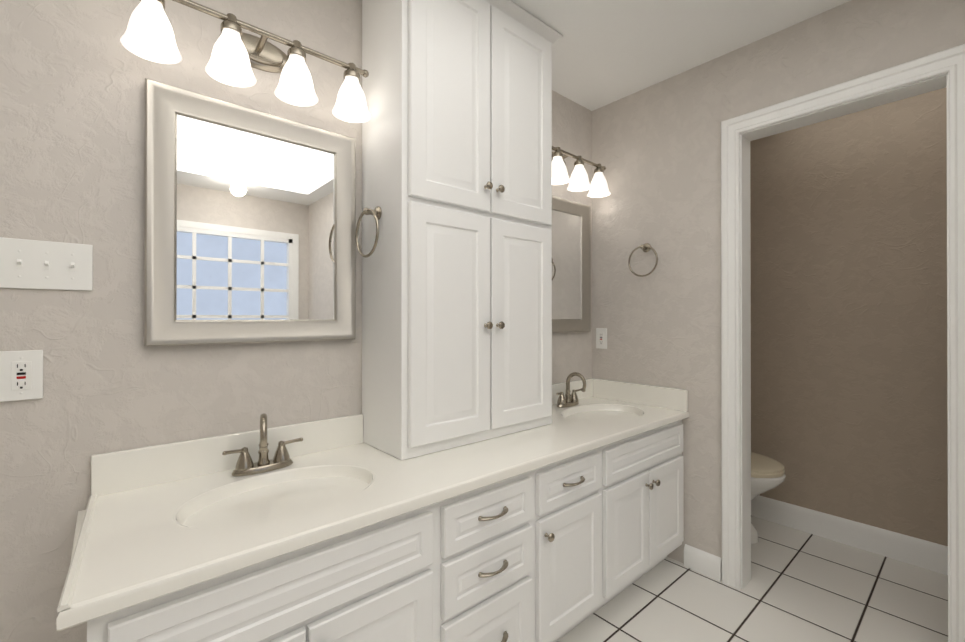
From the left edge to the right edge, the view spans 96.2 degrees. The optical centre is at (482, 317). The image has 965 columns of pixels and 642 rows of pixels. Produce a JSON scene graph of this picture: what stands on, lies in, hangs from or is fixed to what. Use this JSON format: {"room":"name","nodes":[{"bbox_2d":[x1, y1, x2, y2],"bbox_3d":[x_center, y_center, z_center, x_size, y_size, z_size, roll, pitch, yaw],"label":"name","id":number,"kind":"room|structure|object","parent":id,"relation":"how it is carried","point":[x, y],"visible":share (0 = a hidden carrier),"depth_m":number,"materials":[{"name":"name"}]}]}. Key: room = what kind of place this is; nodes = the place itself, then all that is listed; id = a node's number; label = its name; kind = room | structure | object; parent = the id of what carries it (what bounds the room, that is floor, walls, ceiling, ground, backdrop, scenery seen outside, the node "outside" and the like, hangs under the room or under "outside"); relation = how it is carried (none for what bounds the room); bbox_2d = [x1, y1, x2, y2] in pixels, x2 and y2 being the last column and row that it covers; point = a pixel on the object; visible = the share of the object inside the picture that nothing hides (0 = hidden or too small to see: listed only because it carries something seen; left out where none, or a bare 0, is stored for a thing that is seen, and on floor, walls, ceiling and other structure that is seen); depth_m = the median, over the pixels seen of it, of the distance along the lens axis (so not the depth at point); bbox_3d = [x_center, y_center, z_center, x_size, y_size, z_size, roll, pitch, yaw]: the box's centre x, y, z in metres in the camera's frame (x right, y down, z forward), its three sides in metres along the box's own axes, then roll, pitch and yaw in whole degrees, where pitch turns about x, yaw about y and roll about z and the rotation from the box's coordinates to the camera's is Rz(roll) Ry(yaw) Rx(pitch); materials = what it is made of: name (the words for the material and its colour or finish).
{"room":"bathroom","nodes":[
{"label":"bathroom","id":0,"kind":"room"},
{"bbox_2d":[0,0,591,641],"bbox_3d":[-0.455,0.001,1.664,4.950,2.440,0.100,0,0,-41],"label":"wall","id":1,"kind":"structure","parent":0,"point":[74,74],"depth_m":1.14,"materials":[{"name":"grey paint"}]},
{"bbox_2d":[0,350,42,401],"bbox_3d":[-1.097,0.139,1.030,0.072,0.118,0.009,0,0,-41],"label":"outlet plate","id":2,"kind":"object","parent":1,"relation":"attached to","point":[21,375],"visible":1,"depth_m":1.03,"materials":[{"name":"white plastic"}]},
{"bbox_2d":[0,237,92,290],"bbox_3d":[-1.063,-0.127,1.056,0.166,0.118,0.018,0,0,-41],"label":"switch plate","id":3,"kind":"object","parent":1,"relation":"attached to","point":[30,264],"visible":1,"depth_m":1.06,"materials":[{"name":"white plastic"}]},
{"bbox_2d":[120,0,370,122],"bbox_3d":[-0.661,-0.787,1.309,0.667,0.198,0.167,0,0,-41],"label":"vanity light","id":4,"kind":"object","parent":1,"relation":"attached to","point":[237,54],"visible":1,"depth_m":1.28,"materials":[{"name":"white glass"}]},
{"bbox_2d":[144,78,355,345],"bbox_3d":[-0.690,-0.283,1.371,0.600,0.725,0.032,0,0,-41],"label":"mirror","id":5,"kind":"object","parent":1,"relation":"attached to","point":[249,224],"visible":0.98,"depth_m":1.33,"materials":[{"name":"silver metal"}]},
{"bbox_2d":[90,378,592,497],"bbox_3d":[-0.174,0.410,1.824,2.188,0.106,0.020,0,0,-41],"label":"backsplash","id":6,"kind":"structure","parent":1,"relation":"attached to","point":[111,472],"depth_m":1.27,"materials":[{"name":"white stone"}]},
{"bbox_2d":[552,195,590,332],"bbox_3d":[0.389,-0.280,2.309,0.600,0.725,0.032,0,0,-41],"label":"mirror","id":7,"kind":"object","parent":1,"relation":"attached to","point":[571,266],"visible":0.52,"depth_m":2.40,"materials":[{"name":"silver metal"}]},
{"bbox_2d":[552,146,610,197],"bbox_3d":[0.433,-0.785,2.259,0.667,0.198,0.167,0,0,-41],"label":"vanity light","id":8,"kind":"object","parent":1,"relation":"attached to","point":[578,180],"visible":0.67,"depth_m":2.28,"materials":[{"name":"white glass"}]},
{"bbox_2d":[510,0,850,110],"bbox_3d":[0.659,-1.273,0.384,4.950,0.100,3.500,0,0,-41],"label":"ceiling","id":9,"kind":"structure","parent":0,"point":[605,52],"depth_m":1.87,"materials":[{"name":"paint"}]},
{"bbox_2d":[556,516,947,641],"bbox_3d":[0.659,1.267,0.377,4.950,0.100,3.500,0,0,-41],"label":"floor","id":10,"kind":"structure","parent":0,"point":[801,586],"depth_m":1.85,"materials":[{"name":"white tile"}]},
{"bbox_2d":[87,502,448,641],"bbox_3d":[-0.559,0.855,1.139,0.699,0.727,0.546,0,0,-41],"label":"base cabinet","id":11,"kind":"object","parent":10,"relation":"on","point":[387,582],"depth_m":0.97,"materials":[{"name":"white paint"}]},
{"bbox_2d":[57,398,688,630],"bbox_3d":[-0.007,0.476,1.610,2.216,0.032,0.562,0,0,-41],"label":"countertop","id":12,"kind":"structure","parent":11,"relation":"on","point":[131,549],"depth_m":1.09,"materials":[{"name":"white stone"}]},
{"bbox_2d":[222,413,302,475],"bbox_3d":[-0.635,0.369,1.275,0.222,0.178,0.136,0,0,-41],"label":"faucet","id":13,"kind":"object","parent":12,"relation":"on","point":[245,465],"visible":1,"depth_m":1.27,"materials":[{"name":"silver metal"}]},
{"bbox_2d":[362,0,562,459],"bbox_3d":[-0.057,-0.378,1.717,0.804,1.675,0.336,0,0,-41],"label":"linen cabinet","id":14,"kind":"object","parent":12,"relation":"on","point":[457,263],"visible":0.98,"depth_m":1.53,"materials":[{"name":"white paint"}]},
{"bbox_2d":[355,206,381,257],"bbox_3d":[-0.382,-0.294,1.484,0.055,0.181,0.166,0,0,-41],"label":"towel ring","id":15,"kind":"object","parent":14,"relation":"attached to","point":[376,212],"visible":0.98,"depth_m":1.48,"materials":[{"name":"silver metal"}]},
{"bbox_2d":[556,372,585,407],"bbox_3d":[0.472,0.372,2.235,0.222,0.177,0.139,0,0,-41],"label":"faucet","id":16,"kind":"object","parent":12,"relation":"on","point":[569,400],"visible":1,"depth_m":2.24,"materials":[{"name":"silver metal"}]},
{"bbox_2d":[449,470,540,641],"bbox_3d":[-0.149,0.856,1.495,0.386,0.727,0.546,0,0,-41],"label":"base cabinet","id":17,"kind":"object","parent":10,"relation":"on","point":[495,531],"depth_m":1.30,"materials":[{"name":"white paint"}]},
{"bbox_2d":[541,446,608,641],"bbox_3d":[0.144,0.857,1.749,0.391,0.727,0.546,0,0,-41],"label":"base cabinet","id":18,"kind":"object","parent":10,"relation":"on","point":[567,520],"depth_m":1.55,"materials":[{"name":"white paint"}]},
{"bbox_2d":[609,418,685,600],"bbox_3d":[0.558,0.858,2.109,0.706,0.727,0.546,0,0,-41],"label":"base cabinet","id":19,"kind":"object","parent":10,"relation":"on","point":[646,471],"depth_m":1.87,"materials":[{"name":"white paint"}]},
{"bbox_2d":[751,452,785,543],"bbox_3d":[1.306,0.836,2.570,0.476,0.775,0.830,0,0,-41],"label":"toilet","id":20,"kind":"object","parent":10,"relation":"on","point":[767,473],"visible":0.04,"depth_m":2.26,"materials":[{"name":"white ceramic"}]},
{"bbox_2d":[592,0,964,563],"bbox_3d":[1.767,0.000,1.343,0.105,2.440,3.300,0,0,-41],"label":"wall","id":21,"kind":"structure","parent":0,"point":[656,150],"depth_m":2.11,"materials":[{"name":"grey paint"}]},
{"bbox_2d":[596,328,606,348],"bbox_3d":[0.686,0.123,2.496,0.009,0.118,0.072,0,0,-41],"label":"outlet","id":22,"kind":"object","parent":21,"relation":"attached to","point":[601,338],"visible":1,"depth_m":2.49,"materials":[{"name":"white plastic"}]},
{"bbox_2d":[593,378,687,409],"bbox_3d":[0.827,0.411,2.324,0.020,0.106,0.538,0,0,-41],"label":"backsplash","id":23,"kind":"structure","parent":21,"relation":"attached to","point":[671,398],"depth_m":2.29,"materials":[{"name":"white stone"}]},
{"bbox_2d":[628,243,657,276],"bbox_3d":[0.851,-0.301,2.276,0.055,0.181,0.166,0,0,-41],"label":"towel ring","id":24,"kind":"object","parent":21,"relation":"attached to","point":[646,247],"visible":1,"depth_m":2.27,"materials":[{"name":"silver metal"}]},
{"bbox_2d":[684,544,721,574],"bbox_3d":[0.980,1.156,2.342,0.016,0.132,0.673,0,0,-41],"label":"baseboard","id":25,"kind":"structure","parent":21,"relation":"attached to","point":[705,559],"depth_m":2.06,"materials":[{"name":"white paint"}]},
{"bbox_2d":[721,44,964,641],"bbox_3d":[1.417,0.159,1.746,0.158,2.124,0.790,0,0,-41],"label":"door frame","id":26,"kind":"structure","parent":21,"relation":"attached to","point":[934,72],"depth_m":1.78,"materials":[{"name":"white paint"}]},
{"bbox_2d":[750,87,947,545],"bbox_3d":[1.989,0.003,2.396,0.100,2.440,2.000,0,0,-41],"label":"wall","id":27,"kind":"structure","parent":0,"point":[849,410],"depth_m":2.31,"materials":[{"name":"beige paint"}]},
{"bbox_2d":[751,495,947,574],"bbox_3d":[1.912,1.157,2.391,0.018,0.132,1.898,0,0,-41],"label":"baseboard","id":28,"kind":"structure","parent":27,"relation":"attached to","point":[925,554],"depth_m":2.30,"materials":[{"name":"white paint"}]}
]}

